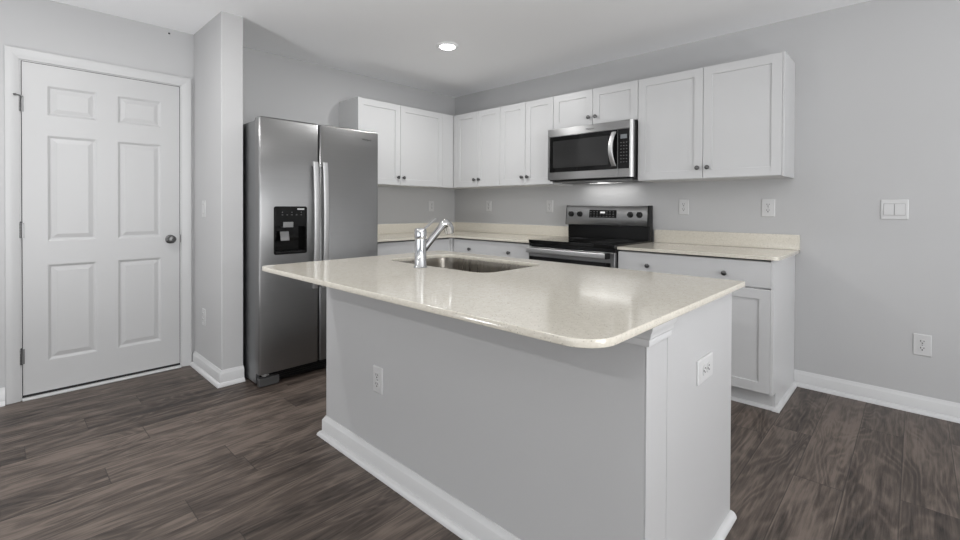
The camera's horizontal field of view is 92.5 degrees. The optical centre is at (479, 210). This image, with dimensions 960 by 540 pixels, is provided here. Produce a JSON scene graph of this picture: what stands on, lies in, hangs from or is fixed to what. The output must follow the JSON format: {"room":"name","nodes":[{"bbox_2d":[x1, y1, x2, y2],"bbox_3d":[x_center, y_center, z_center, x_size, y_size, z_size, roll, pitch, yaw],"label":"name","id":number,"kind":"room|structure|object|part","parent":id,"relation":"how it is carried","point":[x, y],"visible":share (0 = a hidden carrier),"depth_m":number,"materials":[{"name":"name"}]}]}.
{"room":"kitchen","nodes":[
{"label":"kitchen","id":0,"kind":"room"},
{"bbox_2d":[194,11,242,369],"bbox_3d":[-1.852,-0.096,3.244,0.602,2.463,0.134,1,1,44],"label":"wall partition","id":1,"kind":"structure","parent":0,"point":[218,45],"depth_m":3.07,"materials":[{"name":"grey paint"}]},
{"bbox_2d":[202,308,205,325],"bbox_3d":[-1.946,0.748,3.239,0.072,0.116,0.009,1,1,44],"label":"outlet","id":2,"kind":"object","parent":1,"relation":"attached to","point":[203,309],"visible":1,"depth_m":3.23,"materials":[{"name":"grey plastic"}]},
{"bbox_2d":[202,201,205,216],"bbox_3d":[-1.944,-0.014,3.232,0.072,0.118,0.010,1,1,44],"label":"light switch","id":3,"kind":"object","parent":1,"relation":"attached to","point":[203,202],"visible":1,"depth_m":3.21,"materials":[{"name":"grey plastic"}]},
{"bbox_2d":[190,351,244,387],"bbox_3d":[-1.849,1.085,3.224,0.618,0.100,0.168,1,1,44],"label":"baseboard","id":4,"kind":"structure","parent":1,"relation":"attached to","point":[219,378],"depth_m":3.06,"materials":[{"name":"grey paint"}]},
{"bbox_2d":[0,0,454,403],"bbox_3d":[-3.092,-0.095,2.462,0.120,2.463,8.000,1,1,44],"label":"wall","id":5,"kind":"structure","parent":0,"point":[274,86],"depth_m":3.39,"materials":[{"name":"grey paint"}]},
{"bbox_2d":[0,387,4,406],"bbox_3d":[-4.288,1.094,1.106,0.034,0.100,4.378,1,1,44],"label":"baseboard","id":6,"kind":"structure","parent":5,"relation":"attached to","point":[2,390],"depth_m":2.69,"materials":[{"name":"grey paint"}]},
{"bbox_2d":[4,45,191,404],"bbox_3d":[-2.477,0.083,3.061,0.180,2.103,0.955,1,1,44],"label":"door","id":7,"kind":"structure","parent":5,"relation":"in","point":[98,166],"depth_m":2.99,"materials":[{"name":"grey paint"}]},
{"bbox_3d":[-2.197,0.202,3.274,0.064,0.062,0.062,1,1,44],"label":"knob","id":8,"kind":"part","parent":7,"relation":"part of","materials":[{"name":"silver metal"}]},
{"bbox_2d":[339,97,452,188],"bbox_3d":[-0.783,-0.625,4.542,0.354,0.762,1.144,1,1,44],"label":"upper cabinet","id":9,"kind":"object","parent":5,"relation":"attached to","point":[415,146],"visible":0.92,"depth_m":4.42,"materials":[{"name":"white paint"}]},
{"bbox_3d":[-0.918,-0.622,4.198,0.019,0.756,0.456,1,1,44],"label":"door","id":10,"kind":"part","parent":9,"relation":"part of","materials":[{"name":"white paint"}]},
{"bbox_3d":[-0.577,-0.624,4.558,0.019,0.756,0.532,1,1,44],"label":"door","id":11,"kind":"part","parent":9,"relation":"part of","materials":[{"name":"white paint"}]},
{"bbox_2d":[378,222,453,233],"bbox_3d":[-0.810,0.180,4.766,0.020,0.100,1.476,1,1,44],"label":"backsplash","id":12,"kind":"structure","parent":5,"relation":"attached to","point":[405,227],"depth_m":4.77,"materials":[{"name":"beige stone"}]},
{"bbox_2d":[429,201,433,210],"bbox_3d":[-0.533,-0.055,5.063,0.009,0.116,0.072,1,1,44],"label":"outlet","id":13,"kind":"object","parent":5,"relation":"attached to","point":[431,203],"visible":1,"depth_m":5.06,"materials":[{"name":"grey plastic"}]},
{"bbox_2d":[52,0,869,96],"bbox_3d":[-0.071,-1.308,-0.414,8.440,0.100,8.240,1,1,44],"label":"ceiling","id":14,"kind":"structure","parent":0,"point":[501,43],"depth_m":3.24,"materials":[{"name":"white paint"}]},
{"bbox_2d":[436,42,458,49],"bbox_3d":[-0.256,-1.283,3.603,0.178,0.023,0.178,1,1,44],"label":"recessed light","id":15,"kind":"object","parent":14,"relation":"in","point":[442,45],"visible":1,"depth_m":3.57,"materials":[{"name":"white paint"}]},
{"bbox_2d":[440,44,454,49],"bbox_3d":[-0.256,-1.281,3.603,0.115,0.019,0.115,1,1,44],"label":"diffuser","id":16,"kind":"object","parent":15,"relation":"attached to","point":[442,46],"depth_m":3.58,"materials":[{"name":"white plastic"}]},
{"bbox_2d":[0,365,959,539],"bbox_3d":[-0.081,1.225,-0.391,8.440,0.100,8.240,1,1,44],"label":"floor","id":17,"kind":"structure","parent":0,"point":[173,454],"depth_m":2.04,"materials":[{"name":"brown wood"}]},
{"bbox_2d":[243,116,377,387],"bbox_3d":[-1.373,0.259,3.516,0.868,1.744,0.896,1,1,44],"label":"refrigerator","id":18,"kind":"object","parent":17,"relation":"on","point":[310,190],"visible":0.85,"depth_m":3.12,"materials":[{"name":"metal"}]},
{"bbox_3d":[-1.295,0.222,3.101,0.069,1.663,0.402,1,1,44],"label":"door","id":19,"kind":"part","parent":18,"relation":"part of","materials":[{"name":"metal"}]},
{"bbox_3d":[-1.135,0.097,3.175,0.058,0.873,0.036,1,1,44],"label":"handle","id":20,"kind":"part","parent":18,"relation":"part of","materials":[{"name":"metal"}]},
{"bbox_3d":[-1.087,0.097,3.226,0.058,0.873,0.036,1,1,44],"label":"handle","id":21,"kind":"part","parent":18,"relation":"part of","materials":[{"name":"metal"}]},
{"bbox_3d":[-0.984,0.221,3.429,0.069,1.663,0.486,1,1,44],"label":"door","id":22,"kind":"part","parent":18,"relation":"part of","materials":[{"name":"metal"}]},
{"bbox_2d":[378,238,453,255],"bbox_3d":[-0.774,0.692,4.345,0.655,0.876,0.898,1,1,44],"label":"base cabinet","id":23,"kind":"object","parent":17,"relation":"on","point":[440,244],"visible":0.07,"depth_m":4.05,"materials":[{"name":"white wood"}]},
{"bbox_2d":[378,222,567,242],"bbox_3d":[-0.237,0.197,4.236,1.583,0.120,1.497,1,1,44],"label":"countertop","id":24,"kind":"structure","parent":23,"relation":"on","point":[520,233],"depth_m":4.59,"materials":[{"name":"beige stone"}]},
{"bbox_2d":[453,238,528,258],"bbox_3d":[0.277,0.697,4.325,0.950,0.876,0.655,1,1,44],"label":"base cabinet","id":25,"kind":"object","parent":17,"relation":"on","point":[475,246],"visible":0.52,"depth_m":4.08,"materials":[{"name":"white wood"}]},
{"bbox_2d":[317,287,736,539],"bbox_3d":[0.069,0.716,2.041,1.740,0.876,0.794,1,1,44],"label":"kitchen island","id":26,"kind":"object","parent":17,"relation":"on","point":[491,433],"visible":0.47,"depth_m":1.52,"materials":[{"name":"grey paint"},{"name":"white paint"},{"name":"beige polished quartz stone"}]},
{"bbox_2d":[373,365,382,394],"bbox_3d":[-0.452,0.745,2.029,0.072,0.116,0.009,1,1,44],"label":"outlet","id":27,"kind":"object","parent":26,"relation":"attached to","point":[377,371],"visible":1,"depth_m":2.02,"materials":[{"name":"grey plastic"}]},
{"bbox_3d":[-0.159,1.143,1.825,1.716,0.023,0.164,1,1,44],"label":"shoe moulding","id":28,"kind":"part","parent":26,"relation":"part of","materials":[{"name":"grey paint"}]},
{"bbox_3d":[-0.145,1.105,1.825,1.697,0.100,0.145,1,1,44],"label":"baseboard","id":29,"kind":"part","parent":26,"relation":"part of","materials":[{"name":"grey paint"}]},
{"bbox_2d":[262,251,744,347],"bbox_3d":[-0.008,0.268,1.923,1.726,0.020,1.112,1,1,44],"label":"island countertop","id":30,"kind":"structure","parent":26,"relation":"on","point":[566,304],"depth_m":1.51,"materials":[{"name":"beige stone"}]},
{"bbox_2d":[413,218,453,268],"bbox_3d":[-0.209,0.144,2.123,0.212,0.224,0.070,0,1,-34],"label":"faucet","id":31,"kind":"object","parent":30,"relation":"on","point":[422,245],"visible":1,"depth_m":2.06,"materials":[{"name":"silver metal"}]},
{"bbox_3d":[-0.234,0.063,2.107,0.075,0.061,0.019,0,1,-39],"label":"lever","id":32,"kind":"part","parent":31,"relation":"part of","materials":[{"name":"silver metal"}]},
{"bbox_3d":[-0.217,0.122,2.120,0.133,0.135,0.032,0,1,-40],"label":"spout","id":33,"kind":"part","parent":31,"relation":"part of","materials":[{"name":"silver metal"}]},
{"bbox_2d":[403,258,529,272],"bbox_3d":[-0.087,0.377,2.303,0.745,0.204,0.475,1,1,44],"label":"sink","id":34,"kind":"object","parent":30,"relation":"in","point":[449,263],"visible":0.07,"depth_m":2.56,"materials":[{"name":"metal"}]},
{"bbox_3d":[-0.127,0.311,1.805,1.706,0.064,0.164,1,1,44],"label":"crown moulding","id":35,"kind":"part","parent":26,"relation":"part of","materials":[{"name":"grey paint"}]},
{"bbox_3d":[0.733,0.724,1.525,0.016,0.876,0.619,1,1,44],"label":"panel","id":36,"kind":"part","parent":26,"relation":"part of","materials":[{"name":"paint"}]},
{"bbox_2d":[696,352,712,385],"bbox_3d":[0.742,0.518,1.514,0.009,0.080,0.145,1,1,44],"label":"outlet","id":37,"kind":"object","parent":26,"relation":"attached to","point":[705,364],"visible":1,"depth_m":1.50,"materials":[{"name":"grey plastic"}]},
{"bbox_2d":[703,365,705,375],"bbox_3d":[0.731,0.518,1.498,0.003,0.034,0.027,1,1,44],"label":"receptacle","id":38,"kind":"object","parent":37,"relation":"attached to","point":[704,366],"depth_m":1.49,"materials":[{"name":"grey plastic"}]},
{"bbox_3d":[0.689,1.150,1.456,0.022,0.023,0.791,1,1,44],"label":"shoe moulding","id":39,"kind":"part","parent":26,"relation":"part of","materials":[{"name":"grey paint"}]},
{"bbox_2d":[526,206,652,267],"bbox_3d":[0.865,0.549,3.700,0.772,1.188,0.699,1,1,44],"label":"range","id":40,"kind":"object","parent":17,"relation":"on","point":[595,233],"visible":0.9,"depth_m":3.69,"materials":[{"name":"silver metal"}]},
{"bbox_3d":[0.628,0.316,3.461,0.709,0.040,0.028,1,1,44],"label":"handle","id":41,"kind":"part","parent":40,"relation":"part of","materials":[{"name":"metal"}]},
{"bbox_3d":[0.660,0.605,3.492,0.717,0.478,0.004,1,1,44],"label":"door glass","id":42,"kind":"part","parent":40,"relation":"part of","materials":[{"name":"black glass"}]},
{"bbox_3d":[0.681,0.600,3.501,0.753,0.617,0.038,1,1,44],"label":"oven door","id":43,"kind":"part","parent":40,"relation":"part of","materials":[{"name":"metal"}]},
{"bbox_3d":[0.687,0.274,3.503,0.759,0.023,0.028,1,1,44],"label":"rail","id":44,"kind":"part","parent":40,"relation":"part of","materials":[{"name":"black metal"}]},
{"bbox_3d":[0.901,0.676,3.734,0.759,0.832,0.600,1,1,44],"label":"panel","id":45,"kind":"part","parent":40,"relation":"part of","materials":[{"name":"silver metal"}]},
{"bbox_2d":[529,236,652,248],"bbox_3d":[0.889,0.247,3.716,0.763,0.027,0.639,1,1,44],"label":"cooktop","id":46,"kind":"object","parent":40,"relation":"in","point":[570,242],"depth_m":3.61,"materials":[{"name":"black glass"}]},
{"bbox_3d":[1.044,0.024,3.916,0.255,0.066,0.009,1,1,44],"label":"display panel","id":47,"kind":"part","parent":40,"relation":"part of","materials":[{"name":"black glass"}]},
{"bbox_3d":[1.076,0.038,3.926,0.751,0.166,0.077,1,1,44],"label":"control panel","id":48,"kind":"part","parent":40,"relation":"part of","materials":[{"name":"metal"}]},
{"bbox_2d":[618,250,796,412],"bbox_3d":[1.530,0.713,3.135,0.966,0.876,0.655,1,1,44],"label":"base cabinet","id":49,"kind":"object","parent":17,"relation":"on","point":[763,310],"visible":0.57,"depth_m":2.72,"materials":[{"name":"white wood"}]},
{"bbox_3d":[1.319,0.362,2.935,0.929,0.150,0.019,1,1,44],"label":"drawer","id":50,"kind":"part","parent":49,"relation":"part of","materials":[{"name":"white paint"}]},
{"bbox_2d":[617,230,799,260],"bbox_3d":[1.539,0.214,3.136,0.971,0.120,0.647,1,1,44],"label":"countertop","id":51,"kind":"structure","parent":49,"relation":"on","point":[759,246],"depth_m":3.18,"materials":[{"name":"beige stone"}]},
{"bbox_3d":[1.486,0.746,2.778,0.463,0.596,0.019,1,1,44],"label":"door","id":52,"kind":"part","parent":49,"relation":"part of","materials":[{"name":"white paint"}]},
{"bbox_3d":[1.356,1.141,2.984,0.930,0.019,0.016,1,1,44],"label":"shoe moulding","id":53,"kind":"part","parent":49,"relation":"part of","materials":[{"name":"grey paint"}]},
{"bbox_3d":[1.869,0.717,2.833,0.014,0.875,0.626,1,1,44],"label":"panel","id":54,"kind":"part","parent":49,"relation":"part of","materials":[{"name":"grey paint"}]},
{"bbox_3d":[1.882,1.144,2.837,0.036,0.021,0.542,1,1,44],"label":"shoe moulding","id":55,"kind":"part","parent":49,"relation":"part of","materials":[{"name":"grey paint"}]},
{"bbox_2d":[455,0,959,402],"bbox_3d":[2.720,-0.071,2.541,8.440,2.463,0.120,1,1,44],"label":"wall","id":56,"kind":"structure","parent":0,"point":[877,82],"depth_m":2.86,"materials":[{"name":"grey paint"}]},
{"bbox_2d":[436,107,514,189],"bbox_3d":[-0.060,-0.625,4.852,0.974,0.762,0.354,1,1,44],"label":"upper cabinet","id":57,"kind":"object","parent":56,"relation":"attached to","point":[476,135],"visible":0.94,"depth_m":4.62,"materials":[{"name":"white paint"}]},
{"bbox_3d":[-0.134,-0.624,4.731,0.304,0.756,0.019,1,1,44],"label":"door","id":58,"kind":"part","parent":57,"relation":"part of","materials":[{"name":"white paint"}]},
{"bbox_3d":[0.088,-0.621,4.521,0.301,0.756,0.019,1,1,44],"label":"door","id":59,"kind":"part","parent":57,"relation":"part of","materials":[{"name":"white paint"}]},
{"bbox_2d":[486,201,490,211],"bbox_3d":[0.094,-0.053,4.947,0.072,0.116,0.009,1,1,44],"label":"outlet","id":60,"kind":"object","parent":56,"relation":"attached to","point":[488,203],"visible":1,"depth_m":4.94,"materials":[{"name":"grey plastic"}]},
{"bbox_2d":[454,222,567,236],"bbox_3d":[0.273,0.184,4.771,1.582,0.100,0.020,1,1,44],"label":"backsplash","id":61,"kind":"structure","parent":56,"relation":"attached to","point":[541,230],"depth_m":4.69,"materials":[{"name":"beige stone"}]},
{"bbox_2d":[500,97,572,186],"bbox_3d":[0.514,-0.617,4.306,0.609,0.762,0.354,1,1,44],"label":"upper cabinet","id":62,"kind":"object","parent":56,"relation":"attached to","point":[524,127],"visible":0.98,"depth_m":4.20,"materials":[{"name":"white paint"}]},
{"bbox_3d":[0.309,-0.618,4.311,0.302,0.756,0.019,1,1,44],"label":"door","id":63,"kind":"part","parent":62,"relation":"part of","materials":[{"name":"white paint"}]},
{"bbox_3d":[0.530,-0.616,4.101,0.302,0.756,0.019,1,1,44],"label":"door","id":64,"kind":"part","parent":62,"relation":"part of","materials":[{"name":"white paint"}]},
{"bbox_2d":[547,200,552,211],"bbox_3d":[0.667,-0.045,4.402,0.072,0.116,0.009,1,1,44],"label":"outlet","id":65,"kind":"object","parent":56,"relation":"attached to","point":[549,202],"visible":1,"depth_m":4.40,"materials":[{"name":"grey plastic"}]},
{"bbox_2d":[553,80,637,129],"bbox_3d":[1.014,-0.842,3.831,0.763,0.300,0.354,1,1,44],"label":"upper cabinet","id":66,"kind":"object","parent":56,"relation":"attached to","point":[617,102],"visible":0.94,"depth_m":3.69,"materials":[{"name":"white paint"}]},
{"bbox_3d":[0.780,-0.843,3.862,0.378,0.294,0.019,1,1,44],"label":"door","id":67,"kind":"part","parent":66,"relation":"part of","materials":[{"name":"white paint"}]},
{"bbox_2d":[548,119,642,184],"bbox_3d":[0.974,-0.462,3.799,0.762,0.454,0.454,1,1,44],"label":"microwave","id":68,"kind":"object","parent":66,"relation":"attached to","point":[607,152],"visible":0.97,"depth_m":3.64,"materials":[{"name":"silver metal"}]},
{"bbox_3d":[0.824,-0.441,3.728,0.643,0.362,0.032,1,1,44],"label":"door","id":69,"kind":"part","parent":68,"relation":"part of","materials":[{"name":"glass"}]},
{"bbox_3d":[1.000,-0.246,3.837,0.712,0.012,0.325,1,1,44],"label":"underside plate","id":70,"kind":"part","parent":68,"relation":"part of","materials":[{"name":"metal"}]},
{"bbox_3d":[1.005,-0.472,3.492,0.062,0.262,0.037,0,1,-28],"label":"handle","id":71,"kind":"part","parent":68,"relation":"part of","materials":[{"name":"metal"}]},
{"bbox_3d":[1.135,-0.470,3.432,0.020,0.429,0.032,1,1,44],"label":"trim","id":72,"kind":"part","parent":68,"relation":"part of","materials":[{"name":"metal"}]},
{"bbox_3d":[1.056,-0.840,3.599,0.378,0.294,0.019,1,1,44],"label":"door","id":73,"kind":"part","parent":66,"relation":"part of","materials":[{"name":"white paint"}]},
{"bbox_2d":[679,199,688,214],"bbox_3d":[1.571,-0.031,3.544,0.072,0.116,0.009,1,1,44],"label":"outlet","id":74,"kind":"object","parent":56,"relation":"attached to","point":[683,203],"visible":1,"depth_m":3.54,"materials":[{"name":"grey plastic"}]},
{"bbox_2d":[638,51,794,182],"bbox_3d":[1.629,-0.603,3.248,0.934,0.765,0.354,1,1,44],"label":"upper cabinet","id":75,"kind":"object","parent":56,"relation":"attached to","point":[735,120],"visible":1,"depth_m":3.08,"materials":[{"name":"white paint"}]},
{"bbox_3d":[1.363,-0.605,3.310,0.460,0.756,0.019,1,1,44],"label":"door","id":76,"kind":"part","parent":75,"relation":"part of","materials":[{"name":"white paint"}]},
{"bbox_3d":[1.698,-0.601,2.992,0.458,0.756,0.019,1,1,44],"label":"door","id":77,"kind":"part","parent":75,"relation":"part of","materials":[{"name":"white paint"}]},
{"bbox_3d":[1.974,-0.599,2.940,0.011,0.765,0.324,1,1,44],"label":"panel","id":78,"kind":"part","parent":75,"relation":"part of","materials":[{"name":"white paint"}]},
{"bbox_2d":[654,230,799,249],"bbox_3d":[1.755,0.203,3.362,0.970,0.100,0.020,1,1,44],"label":"backsplash","id":79,"kind":"structure","parent":56,"relation":"attached to","point":[755,240],"depth_m":3.31,"materials":[{"name":"beige stone"}]},
{"bbox_2d":[761,199,774,216],"bbox_3d":[1.978,-0.022,3.157,0.080,0.122,0.009,1,1,44],"label":"outlet","id":80,"kind":"object","parent":56,"relation":"attached to","point":[768,205],"visible":1,"depth_m":3.15,"materials":[{"name":"grey plastic"}]},
{"bbox_2d":[793,369,959,422],"bbox_3d":[3.857,1.126,1.360,4.903,0.100,0.034,1,1,44],"label":"baseboard","id":81,"kind":"structure","parent":56,"relation":"attached to","point":[909,402],"depth_m":2.75,"materials":[{"name":"white paint"}]},
{"bbox_2d":[880,199,908,219],"bbox_3d":[2.444,-0.009,2.713,0.124,0.118,0.010,1,1,44],"label":"light switch","id":82,"kind":"object","parent":56,"relation":"attached to","point":[898,209],"visible":1,"depth_m":2.71,"materials":[{"name":"grey plastic"}]},
{"bbox_2d":[913,333,931,356],"bbox_3d":[2.533,0.768,2.634,0.078,0.122,0.009,1,1,44],"label":"outlet","id":83,"kind":"object","parent":56,"relation":"attached to","point":[922,344],"visible":1,"depth_m":2.63,"materials":[{"name":"grey plastic"}]},
{"bbox_2d":[918,346,925,350],"bbox_3d":[2.531,0.787,2.632,0.034,0.027,0.003,1,1,44],"label":"receptacle","id":84,"kind":"object","parent":83,"relation":"attached to","point":[920,348],"depth_m":2.63,"materials":[{"name":"grey plastic"}]},
{"bbox_2d":[918,339,926,344],"bbox_3d":[2.531,0.749,2.632,0.034,0.027,0.003,1,1,44],"label":"receptacle","id":85,"kind":"object","parent":83,"relation":"attached to","point":[920,341],"depth_m":2.63,"materials":[{"name":"grey plastic"}]}
]}

